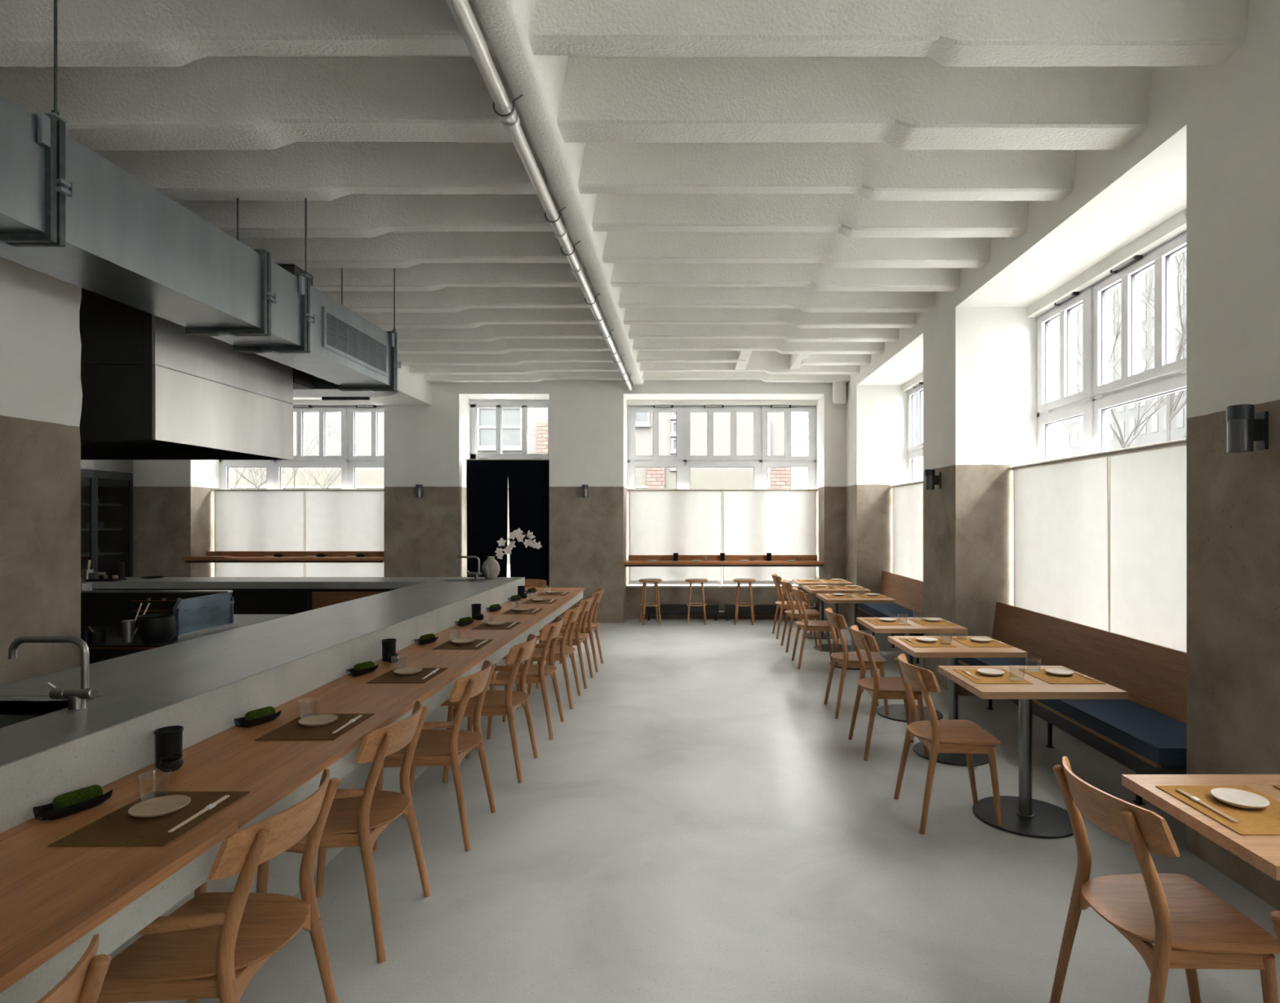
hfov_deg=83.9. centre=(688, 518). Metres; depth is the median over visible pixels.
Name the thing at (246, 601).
base cabinet
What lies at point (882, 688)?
dining chair
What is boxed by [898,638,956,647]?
placemat
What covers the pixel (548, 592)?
plate
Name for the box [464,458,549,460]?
curtain rod
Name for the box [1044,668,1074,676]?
plate
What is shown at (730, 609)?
radiator
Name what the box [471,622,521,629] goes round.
placemat
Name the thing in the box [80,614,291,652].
countertop
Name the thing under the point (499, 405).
window
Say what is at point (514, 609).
plate
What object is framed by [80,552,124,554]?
shelf
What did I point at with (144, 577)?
dish
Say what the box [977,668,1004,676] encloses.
plate
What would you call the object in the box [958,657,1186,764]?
seat cushion
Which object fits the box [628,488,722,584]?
window shade
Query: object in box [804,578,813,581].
plate
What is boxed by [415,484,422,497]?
wall lamp
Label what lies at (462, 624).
tray
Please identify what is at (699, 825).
floor
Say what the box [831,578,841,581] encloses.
plate
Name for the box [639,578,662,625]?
bar stool
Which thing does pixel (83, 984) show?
dining chair
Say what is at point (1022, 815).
square table
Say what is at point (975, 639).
plate
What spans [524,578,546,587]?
armchair
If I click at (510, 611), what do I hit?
placemat
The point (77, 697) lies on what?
faucet
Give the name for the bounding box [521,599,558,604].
placemat
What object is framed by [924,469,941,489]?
wall lamp
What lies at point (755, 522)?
window shade
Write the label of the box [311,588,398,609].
base cabinet
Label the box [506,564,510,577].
ground
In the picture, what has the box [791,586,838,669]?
dining chair
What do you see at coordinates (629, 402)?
trim
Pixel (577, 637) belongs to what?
dining chair
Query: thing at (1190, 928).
dining chair
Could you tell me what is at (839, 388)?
speaker
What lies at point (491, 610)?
tray
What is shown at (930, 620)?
plate
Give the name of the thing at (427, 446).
wall
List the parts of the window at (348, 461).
sash, sash, sash, sash, closer rod, sash, sash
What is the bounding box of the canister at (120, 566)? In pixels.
[116,562,124,577]
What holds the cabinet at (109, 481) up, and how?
on the floor
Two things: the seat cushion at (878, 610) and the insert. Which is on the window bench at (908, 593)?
the seat cushion at (878, 610)
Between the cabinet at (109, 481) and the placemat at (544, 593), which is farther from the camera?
the cabinet at (109, 481)
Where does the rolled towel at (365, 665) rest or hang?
in the tray at (350, 672)
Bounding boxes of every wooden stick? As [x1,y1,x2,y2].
[133,603,150,635]
[134,603,142,621]
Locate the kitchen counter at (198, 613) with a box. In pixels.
[80,590,291,664]
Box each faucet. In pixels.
[8,635,98,712]
[454,555,482,580]
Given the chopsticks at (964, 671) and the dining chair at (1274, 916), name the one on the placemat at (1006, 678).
the chopsticks at (964, 671)
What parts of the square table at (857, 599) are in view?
plate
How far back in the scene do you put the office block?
78.55 m
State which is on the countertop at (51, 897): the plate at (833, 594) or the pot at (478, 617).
the pot at (478, 617)
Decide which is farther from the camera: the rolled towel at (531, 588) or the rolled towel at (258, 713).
the rolled towel at (531, 588)
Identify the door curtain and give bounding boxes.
[466,460,549,587]
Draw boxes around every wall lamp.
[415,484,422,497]
[582,484,588,497]
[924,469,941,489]
[1226,404,1268,453]
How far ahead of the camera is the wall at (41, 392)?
3.50 m
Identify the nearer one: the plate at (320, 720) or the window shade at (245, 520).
the plate at (320, 720)
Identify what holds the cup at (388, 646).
on the countertop at (51, 897)
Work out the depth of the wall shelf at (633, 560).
11.00 m
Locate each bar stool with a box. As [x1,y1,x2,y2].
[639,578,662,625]
[684,578,707,625]
[733,578,755,625]
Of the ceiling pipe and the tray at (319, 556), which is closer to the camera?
the ceiling pipe
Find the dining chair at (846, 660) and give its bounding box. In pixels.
[823,608,888,719]
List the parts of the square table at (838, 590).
plate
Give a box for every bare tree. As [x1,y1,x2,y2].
[229,412,368,488]
[233,425,296,488]
[793,412,808,431]
[1074,271,1186,448]
[1139,249,1186,441]
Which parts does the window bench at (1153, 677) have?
panel, backrest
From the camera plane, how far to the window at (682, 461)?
11.45 m
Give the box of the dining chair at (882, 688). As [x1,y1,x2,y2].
[848,625,928,761]
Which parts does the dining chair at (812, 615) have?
post, backrest, post, seat, rail, leg, leg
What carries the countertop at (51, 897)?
on the bar
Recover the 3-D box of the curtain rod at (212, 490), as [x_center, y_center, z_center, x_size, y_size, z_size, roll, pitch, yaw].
[-6.100,-0.445,11.270,2.920,0.032,0.032,0,0,0]
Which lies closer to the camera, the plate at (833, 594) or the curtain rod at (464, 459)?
the plate at (833, 594)
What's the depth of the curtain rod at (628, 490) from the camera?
11.26 m
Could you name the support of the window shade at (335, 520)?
hanging from the curtain rod at (212, 490)
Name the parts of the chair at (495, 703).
leg, leg, rail, seat, armrest, armrest, post, rail, backrest, post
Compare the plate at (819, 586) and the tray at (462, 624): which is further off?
the plate at (819, 586)
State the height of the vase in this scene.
0.238 m
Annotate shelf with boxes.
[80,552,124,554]
[181,551,384,562]
[622,555,825,566]
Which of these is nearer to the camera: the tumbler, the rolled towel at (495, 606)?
the tumbler
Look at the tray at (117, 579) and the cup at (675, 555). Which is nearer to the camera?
the tray at (117, 579)
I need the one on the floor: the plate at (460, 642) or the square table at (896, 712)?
the square table at (896, 712)
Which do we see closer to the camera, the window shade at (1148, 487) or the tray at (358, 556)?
the window shade at (1148, 487)
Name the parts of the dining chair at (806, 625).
post, backrest, post, seat, rail, leg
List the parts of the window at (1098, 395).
sash, sash, closer rod, sash, sash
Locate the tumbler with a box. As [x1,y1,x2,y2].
[137,769,172,801]
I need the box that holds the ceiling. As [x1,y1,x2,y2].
[0,0,1248,385]
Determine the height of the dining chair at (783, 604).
0.831 m
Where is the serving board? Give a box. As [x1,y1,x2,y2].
[181,555,232,558]
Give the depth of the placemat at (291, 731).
2.72 m
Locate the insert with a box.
[88,572,106,579]
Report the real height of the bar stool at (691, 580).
0.666 m
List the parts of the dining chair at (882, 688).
post, backrest, rail, post, seat, rail, leg, leg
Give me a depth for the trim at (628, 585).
11.19 m
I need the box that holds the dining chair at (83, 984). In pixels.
[35,934,111,1002]
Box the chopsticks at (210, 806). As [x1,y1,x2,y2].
[167,795,229,832]
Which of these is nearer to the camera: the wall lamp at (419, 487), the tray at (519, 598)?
the tray at (519, 598)
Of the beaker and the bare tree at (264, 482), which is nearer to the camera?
the beaker
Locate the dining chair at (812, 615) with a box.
[780,579,822,653]
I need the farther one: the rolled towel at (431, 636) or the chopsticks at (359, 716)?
the rolled towel at (431, 636)
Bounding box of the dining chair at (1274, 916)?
[1269,911,1279,946]
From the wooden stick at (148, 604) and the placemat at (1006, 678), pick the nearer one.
the placemat at (1006, 678)
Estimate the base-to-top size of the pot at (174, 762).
0.043 m
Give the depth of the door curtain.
11.00 m
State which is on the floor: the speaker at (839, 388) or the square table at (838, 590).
the square table at (838, 590)
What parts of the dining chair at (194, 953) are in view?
rail, armrest, leg, seat, post, backrest, rail, armrest, post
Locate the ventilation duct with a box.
[0,0,400,399]
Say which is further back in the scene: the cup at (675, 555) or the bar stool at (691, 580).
the cup at (675, 555)
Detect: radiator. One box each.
[645,604,719,620]
[724,604,797,620]
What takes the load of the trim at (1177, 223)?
attached to the wall at (1209, 146)
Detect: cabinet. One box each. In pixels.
[80,459,133,590]
[99,588,311,614]
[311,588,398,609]
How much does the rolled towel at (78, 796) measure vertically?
0.051 m
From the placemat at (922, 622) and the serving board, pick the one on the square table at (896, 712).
the placemat at (922, 622)
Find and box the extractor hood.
[79,288,293,459]
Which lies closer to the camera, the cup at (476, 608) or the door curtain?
the cup at (476, 608)
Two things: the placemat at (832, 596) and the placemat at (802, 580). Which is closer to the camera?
the placemat at (832, 596)
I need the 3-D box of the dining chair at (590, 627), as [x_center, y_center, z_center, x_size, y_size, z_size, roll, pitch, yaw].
[-1.159,1.177,7.550,0.509,0.831,0.501,0,0,0]
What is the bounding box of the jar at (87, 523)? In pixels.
[86,522,89,528]
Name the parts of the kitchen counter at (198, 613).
edge trim, hot rail, hot rail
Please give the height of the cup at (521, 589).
0.120 m
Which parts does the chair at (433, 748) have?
leg, leg, rail, armrest, seat, armrest, post, rail, backrest, post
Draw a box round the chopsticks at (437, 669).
[422,668,439,679]
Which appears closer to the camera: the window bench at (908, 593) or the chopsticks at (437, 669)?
the chopsticks at (437, 669)
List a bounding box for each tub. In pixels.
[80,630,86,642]
[85,630,106,644]
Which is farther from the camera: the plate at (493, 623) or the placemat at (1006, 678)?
the plate at (493, 623)
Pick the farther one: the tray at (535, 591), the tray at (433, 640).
the tray at (535, 591)
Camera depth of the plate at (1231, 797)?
2.11 m
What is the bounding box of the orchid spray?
[493,528,542,559]
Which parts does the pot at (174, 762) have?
lid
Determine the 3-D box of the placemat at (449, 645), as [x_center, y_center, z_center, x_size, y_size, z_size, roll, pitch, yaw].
[-1.446,0.813,4.575,0.286,0.003,0.346,0,0,0]
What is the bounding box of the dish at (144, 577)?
[141,576,164,578]
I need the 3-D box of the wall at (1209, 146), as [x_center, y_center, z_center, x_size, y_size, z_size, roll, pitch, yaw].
[2.865,-0.485,2.300,0.950,4.150,17.000,0,0,0]
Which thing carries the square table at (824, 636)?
on the floor
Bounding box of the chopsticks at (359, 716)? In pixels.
[332,715,362,733]
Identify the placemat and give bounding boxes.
[48,791,249,846]
[254,713,374,740]
[365,667,448,683]
[432,640,493,649]
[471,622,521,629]
[501,608,542,614]
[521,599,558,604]
[537,591,569,595]
[795,579,820,582]
[807,586,835,589]
[822,579,848,582]
[822,594,854,598]
[837,586,866,589]
[854,594,889,598]
[864,618,911,625]
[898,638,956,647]
[908,618,957,625]
[951,638,1013,647]
[952,669,1032,684]
[1017,669,1106,684]
[1155,786,1279,835]
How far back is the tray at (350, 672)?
3.67 m
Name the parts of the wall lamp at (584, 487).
lamp shade, lamp shade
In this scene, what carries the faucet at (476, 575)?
on the bar
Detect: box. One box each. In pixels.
[80,582,92,590]
[277,264,312,389]
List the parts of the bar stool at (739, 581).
leg, leg, seat, leg, leg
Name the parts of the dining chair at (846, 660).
post, backrest, rail, post, seat, rail, leg, leg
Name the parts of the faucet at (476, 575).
spout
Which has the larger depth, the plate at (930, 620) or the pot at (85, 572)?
the pot at (85, 572)
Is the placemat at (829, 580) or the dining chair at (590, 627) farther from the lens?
the placemat at (829, 580)
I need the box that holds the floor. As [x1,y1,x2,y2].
[182,618,1279,1002]
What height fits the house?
20.350 m
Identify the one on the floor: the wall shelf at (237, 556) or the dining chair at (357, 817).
the dining chair at (357, 817)
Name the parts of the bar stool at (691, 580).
leg, seat, leg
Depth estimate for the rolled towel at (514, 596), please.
6.94 m
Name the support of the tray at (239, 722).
on the countertop at (51, 897)
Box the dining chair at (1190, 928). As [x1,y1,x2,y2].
[1049,756,1279,1002]
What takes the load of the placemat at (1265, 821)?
on the square table at (1261, 852)
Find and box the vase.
[481,556,500,579]
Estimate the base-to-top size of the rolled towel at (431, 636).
0.051 m
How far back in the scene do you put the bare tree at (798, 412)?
21.89 m
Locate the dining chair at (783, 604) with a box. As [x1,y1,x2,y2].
[771,573,812,639]
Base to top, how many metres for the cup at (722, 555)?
0.120 m
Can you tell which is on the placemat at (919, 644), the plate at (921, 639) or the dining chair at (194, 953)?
the plate at (921, 639)
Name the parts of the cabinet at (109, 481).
door, shelf label rail, shelf label rail, shelf label rail, panel, door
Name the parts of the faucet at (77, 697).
spout, lever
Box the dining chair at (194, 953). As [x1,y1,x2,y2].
[96,768,339,1002]
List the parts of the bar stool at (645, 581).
leg, leg, seat, leg, leg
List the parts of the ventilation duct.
hanger plate, hanging rod, hanging rod, hanger plate, hanging rod, hanging rod, hanging rod, hanger plate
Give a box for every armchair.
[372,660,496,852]
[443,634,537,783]
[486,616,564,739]
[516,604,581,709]
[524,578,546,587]
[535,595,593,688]
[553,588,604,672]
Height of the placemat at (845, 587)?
0.003 m
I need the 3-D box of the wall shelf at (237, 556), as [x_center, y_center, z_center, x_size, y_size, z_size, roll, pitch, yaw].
[-6.152,0.599,10.960,3.055,0.157,0.400,0,0,0]
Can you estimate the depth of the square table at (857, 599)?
7.50 m
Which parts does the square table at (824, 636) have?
plate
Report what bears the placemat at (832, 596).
on the square table at (857, 599)
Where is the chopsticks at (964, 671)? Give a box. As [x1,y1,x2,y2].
[961,669,980,679]
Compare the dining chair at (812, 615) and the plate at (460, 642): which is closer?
the plate at (460, 642)
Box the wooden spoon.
[87,560,90,569]
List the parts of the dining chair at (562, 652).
leg, leg, rail, armrest, seat, armrest, post, rail, backrest, post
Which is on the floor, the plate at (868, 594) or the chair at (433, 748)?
the chair at (433, 748)
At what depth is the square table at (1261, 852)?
2.11 m
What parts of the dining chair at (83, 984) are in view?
post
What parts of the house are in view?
cornice, pane, pane, pane, pane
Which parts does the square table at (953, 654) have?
plate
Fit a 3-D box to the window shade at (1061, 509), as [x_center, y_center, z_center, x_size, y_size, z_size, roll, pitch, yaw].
[2.889,0.296,5.604,0.030,1.517,1.432,0,0,0]
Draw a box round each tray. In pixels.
[32,789,112,820]
[84,577,126,581]
[234,710,280,728]
[315,555,326,557]
[346,664,378,675]
[355,555,365,557]
[413,636,438,644]
[454,619,474,626]
[485,605,502,612]
[507,596,522,601]
[524,590,537,594]
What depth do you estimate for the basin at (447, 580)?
7.50 m
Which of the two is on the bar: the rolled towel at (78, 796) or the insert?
the insert
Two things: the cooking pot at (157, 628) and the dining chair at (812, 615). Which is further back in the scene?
the dining chair at (812, 615)
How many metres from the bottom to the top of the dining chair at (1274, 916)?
0.831 m
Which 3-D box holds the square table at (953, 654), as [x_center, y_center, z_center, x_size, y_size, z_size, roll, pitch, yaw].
[1.791,1.220,4.810,0.712,0.740,0.620,0,0,0]
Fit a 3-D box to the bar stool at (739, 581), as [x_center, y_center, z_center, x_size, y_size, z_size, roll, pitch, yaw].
[0.843,1.258,10.720,0.348,0.666,0.348,0,0,9]
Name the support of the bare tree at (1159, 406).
on the ground
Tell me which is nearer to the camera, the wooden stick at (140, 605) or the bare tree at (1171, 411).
the wooden stick at (140, 605)
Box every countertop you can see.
[0,587,584,993]
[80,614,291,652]
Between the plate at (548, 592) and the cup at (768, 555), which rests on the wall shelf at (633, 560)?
the cup at (768, 555)
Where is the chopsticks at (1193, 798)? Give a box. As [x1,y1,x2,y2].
[1176,788,1238,822]
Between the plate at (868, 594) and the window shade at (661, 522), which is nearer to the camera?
the plate at (868, 594)
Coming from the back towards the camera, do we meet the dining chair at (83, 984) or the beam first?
the beam
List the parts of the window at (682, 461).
sash, sash, closer rod, sash, sash, sash, sash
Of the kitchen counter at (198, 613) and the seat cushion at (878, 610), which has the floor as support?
the kitchen counter at (198, 613)
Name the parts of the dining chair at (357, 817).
leg, leg, rail, armrest, seat, post, rail, backrest, armrest, post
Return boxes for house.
[229,408,791,564]
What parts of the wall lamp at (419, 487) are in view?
lamp shade, lamp shade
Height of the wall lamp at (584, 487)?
0.192 m
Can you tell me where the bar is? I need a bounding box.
[0,577,582,1002]
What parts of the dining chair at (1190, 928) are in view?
post, rail, backrest, post, seat, leg, rail, leg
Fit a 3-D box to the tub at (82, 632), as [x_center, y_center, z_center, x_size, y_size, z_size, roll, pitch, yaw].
[-3.475,0.675,4.030,0.090,0.068,0.090,0,0,0]
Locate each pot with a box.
[82,569,93,579]
[137,613,176,644]
[158,754,183,772]
[386,653,399,662]
[475,613,484,620]
[520,593,527,598]
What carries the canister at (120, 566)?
on the bar
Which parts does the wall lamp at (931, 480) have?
lamp shade, lamp shade, arm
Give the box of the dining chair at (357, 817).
[256,700,431,964]
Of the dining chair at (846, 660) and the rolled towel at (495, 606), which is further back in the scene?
the rolled towel at (495, 606)
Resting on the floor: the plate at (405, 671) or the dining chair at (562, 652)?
the dining chair at (562, 652)
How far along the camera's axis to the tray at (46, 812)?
1.93 m
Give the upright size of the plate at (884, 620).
0.018 m
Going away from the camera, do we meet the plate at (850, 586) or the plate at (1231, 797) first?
the plate at (1231, 797)
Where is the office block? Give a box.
[1062,250,1186,457]
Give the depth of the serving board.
10.72 m
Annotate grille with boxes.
[322,306,387,377]
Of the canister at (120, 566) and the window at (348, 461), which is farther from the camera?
the window at (348, 461)
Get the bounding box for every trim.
[293,400,384,405]
[626,400,817,405]
[626,584,802,587]
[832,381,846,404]
[902,372,923,391]
[1026,207,1186,317]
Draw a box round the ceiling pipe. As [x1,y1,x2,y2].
[444,0,632,390]
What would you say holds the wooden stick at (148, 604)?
in the beaker
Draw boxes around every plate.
[128,795,191,818]
[297,714,337,727]
[393,667,422,675]
[451,638,474,644]
[486,621,505,626]
[513,608,529,611]
[532,598,546,601]
[546,591,559,594]
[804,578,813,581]
[816,585,827,587]
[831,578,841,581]
[831,593,844,595]
[846,585,857,587]
[866,593,879,595]
[879,617,896,622]
[916,637,937,642]
[924,617,942,622]
[969,637,991,642]
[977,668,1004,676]
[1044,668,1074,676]
[1210,788,1270,808]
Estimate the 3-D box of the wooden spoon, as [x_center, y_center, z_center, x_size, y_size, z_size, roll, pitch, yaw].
[-6.290,0.534,7.450,0.039,0.190,0.024,0,0,0]
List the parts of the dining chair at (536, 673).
leg, leg, rail, armrest, seat, armrest, post, rail, backrest, post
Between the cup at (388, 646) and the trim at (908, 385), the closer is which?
the cup at (388, 646)
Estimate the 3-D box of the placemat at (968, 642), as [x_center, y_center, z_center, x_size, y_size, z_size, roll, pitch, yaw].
[1.992,0.848,4.840,0.286,0.003,0.346,0,0,0]
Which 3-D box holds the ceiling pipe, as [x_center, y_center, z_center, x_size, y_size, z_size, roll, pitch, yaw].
[-0.860,-1.981,2.895,0.153,0.114,15.790,0,0,0]
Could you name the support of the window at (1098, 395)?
in the wall at (1209, 146)
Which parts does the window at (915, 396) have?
sash, sash, frame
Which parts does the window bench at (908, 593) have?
panel, backrest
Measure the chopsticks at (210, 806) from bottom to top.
0.007 m
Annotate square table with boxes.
[791,579,853,639]
[802,585,871,652]
[816,593,895,670]
[856,617,968,722]
[887,635,1027,766]
[937,666,1128,838]
[1121,774,1279,880]
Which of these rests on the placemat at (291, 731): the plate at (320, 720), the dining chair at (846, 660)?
the plate at (320, 720)
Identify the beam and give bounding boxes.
[363,365,431,404]
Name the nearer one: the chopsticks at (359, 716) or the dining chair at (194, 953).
the dining chair at (194, 953)
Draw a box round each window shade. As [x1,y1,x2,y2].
[213,488,304,577]
[304,488,384,577]
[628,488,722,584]
[722,488,816,584]
[891,480,923,581]
[1012,451,1109,631]
[1106,438,1186,653]
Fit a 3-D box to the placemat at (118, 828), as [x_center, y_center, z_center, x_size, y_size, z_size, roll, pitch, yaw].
[-1.446,0.813,1.935,0.286,0.003,0.346,0,0,0]
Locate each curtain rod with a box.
[211,488,384,491]
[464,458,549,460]
[626,488,817,491]
[890,480,923,488]
[1008,439,1186,470]
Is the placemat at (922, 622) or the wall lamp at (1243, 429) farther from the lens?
the placemat at (922, 622)
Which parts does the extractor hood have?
panel, panel, plate, panel, panel, panel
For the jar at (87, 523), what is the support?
on the cabinet at (109, 481)
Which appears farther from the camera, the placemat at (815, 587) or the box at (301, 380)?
the placemat at (815, 587)
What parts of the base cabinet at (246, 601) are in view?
door, door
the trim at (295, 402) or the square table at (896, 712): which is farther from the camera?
the trim at (295, 402)
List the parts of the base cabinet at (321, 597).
drawer, drawer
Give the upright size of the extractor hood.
1.273 m
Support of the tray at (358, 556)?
on the wall shelf at (237, 556)
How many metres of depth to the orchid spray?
7.46 m
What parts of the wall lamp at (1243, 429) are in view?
lamp shade, lamp shade, arm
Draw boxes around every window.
[219,404,384,488]
[470,400,549,458]
[626,404,816,584]
[906,382,923,483]
[1035,227,1186,462]
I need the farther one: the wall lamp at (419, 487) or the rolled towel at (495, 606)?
the wall lamp at (419, 487)
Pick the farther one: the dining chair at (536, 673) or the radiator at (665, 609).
the radiator at (665, 609)
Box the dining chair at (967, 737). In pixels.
[893,653,1002,835]
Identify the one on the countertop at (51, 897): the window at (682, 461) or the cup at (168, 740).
the cup at (168, 740)
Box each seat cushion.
[857,603,923,634]
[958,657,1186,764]
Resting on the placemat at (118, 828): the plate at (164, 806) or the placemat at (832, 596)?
the plate at (164, 806)
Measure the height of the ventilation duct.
1.372 m
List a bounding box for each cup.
[154,725,183,768]
[381,638,396,662]
[471,604,481,619]
[517,586,524,596]
[673,553,678,560]
[720,553,724,560]
[766,553,771,560]
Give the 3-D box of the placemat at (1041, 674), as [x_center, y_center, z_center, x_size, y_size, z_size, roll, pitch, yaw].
[1.992,0.848,3.810,0.286,0.003,0.346,0,0,-1]
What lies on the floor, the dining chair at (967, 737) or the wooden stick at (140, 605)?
the dining chair at (967, 737)
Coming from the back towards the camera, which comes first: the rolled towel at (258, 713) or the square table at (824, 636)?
the square table at (824, 636)
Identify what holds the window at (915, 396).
in the wall at (1209, 146)
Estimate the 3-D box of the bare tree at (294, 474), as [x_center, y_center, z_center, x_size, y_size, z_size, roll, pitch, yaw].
[-9.983,-0.718,17.500,4.082,5.321,2.300,0,0,-30]
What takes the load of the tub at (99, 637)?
on the kitchen counter at (198, 613)
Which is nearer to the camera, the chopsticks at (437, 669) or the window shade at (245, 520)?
the chopsticks at (437, 669)
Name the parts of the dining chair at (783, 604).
post, backrest, post, seat, rail, leg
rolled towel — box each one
[52,785,102,809]
[244,706,275,720]
[353,661,374,671]
[419,633,435,641]
[458,617,471,623]
[489,604,500,609]
[511,595,520,599]
[527,587,536,592]
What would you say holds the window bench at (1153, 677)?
on the floor
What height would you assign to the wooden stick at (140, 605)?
0.212 m
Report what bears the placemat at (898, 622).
on the square table at (896, 712)
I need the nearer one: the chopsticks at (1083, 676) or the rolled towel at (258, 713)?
the rolled towel at (258, 713)
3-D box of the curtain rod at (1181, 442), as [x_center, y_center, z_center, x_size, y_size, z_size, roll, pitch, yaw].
[2.880,-0.445,4.885,0.032,0.032,2.930,0,0,0]
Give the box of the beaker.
[121,620,135,643]
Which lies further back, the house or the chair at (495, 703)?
the house
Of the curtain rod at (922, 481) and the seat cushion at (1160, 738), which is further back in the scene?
the curtain rod at (922, 481)
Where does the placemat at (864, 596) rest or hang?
on the square table at (857, 599)
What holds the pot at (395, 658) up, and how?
on the countertop at (51, 897)
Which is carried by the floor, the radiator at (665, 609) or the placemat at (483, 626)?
the radiator at (665, 609)
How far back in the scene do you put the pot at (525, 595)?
7.20 m
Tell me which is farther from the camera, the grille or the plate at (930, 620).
the plate at (930, 620)
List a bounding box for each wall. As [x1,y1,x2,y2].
[0,257,82,685]
[131,379,845,622]
[845,0,1279,911]
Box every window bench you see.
[849,570,923,663]
[958,601,1186,805]
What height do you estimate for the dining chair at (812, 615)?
0.831 m
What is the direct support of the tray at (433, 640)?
on the countertop at (51, 897)
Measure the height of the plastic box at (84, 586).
0.120 m
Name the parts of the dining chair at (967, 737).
post, backrest, rail, post, seat, rail, leg, leg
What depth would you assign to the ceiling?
3.87 m
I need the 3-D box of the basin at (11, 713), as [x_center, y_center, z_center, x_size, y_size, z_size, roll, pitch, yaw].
[-2.330,0.770,2.183,0.480,0.220,0.785,0,0,0]
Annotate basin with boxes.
[0,701,88,728]
[447,580,484,581]
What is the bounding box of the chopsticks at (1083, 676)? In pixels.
[1070,670,1093,680]
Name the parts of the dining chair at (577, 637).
leg, rail, armrest, seat, post, backrest, post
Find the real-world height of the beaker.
0.122 m
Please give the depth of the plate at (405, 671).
3.69 m
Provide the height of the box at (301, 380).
0.940 m
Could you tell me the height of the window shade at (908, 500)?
1.517 m
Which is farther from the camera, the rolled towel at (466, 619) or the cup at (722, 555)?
the cup at (722, 555)
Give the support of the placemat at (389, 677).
on the countertop at (51, 897)
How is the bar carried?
on the floor
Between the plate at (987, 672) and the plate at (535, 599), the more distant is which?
the plate at (535, 599)
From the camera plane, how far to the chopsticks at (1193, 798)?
2.09 m

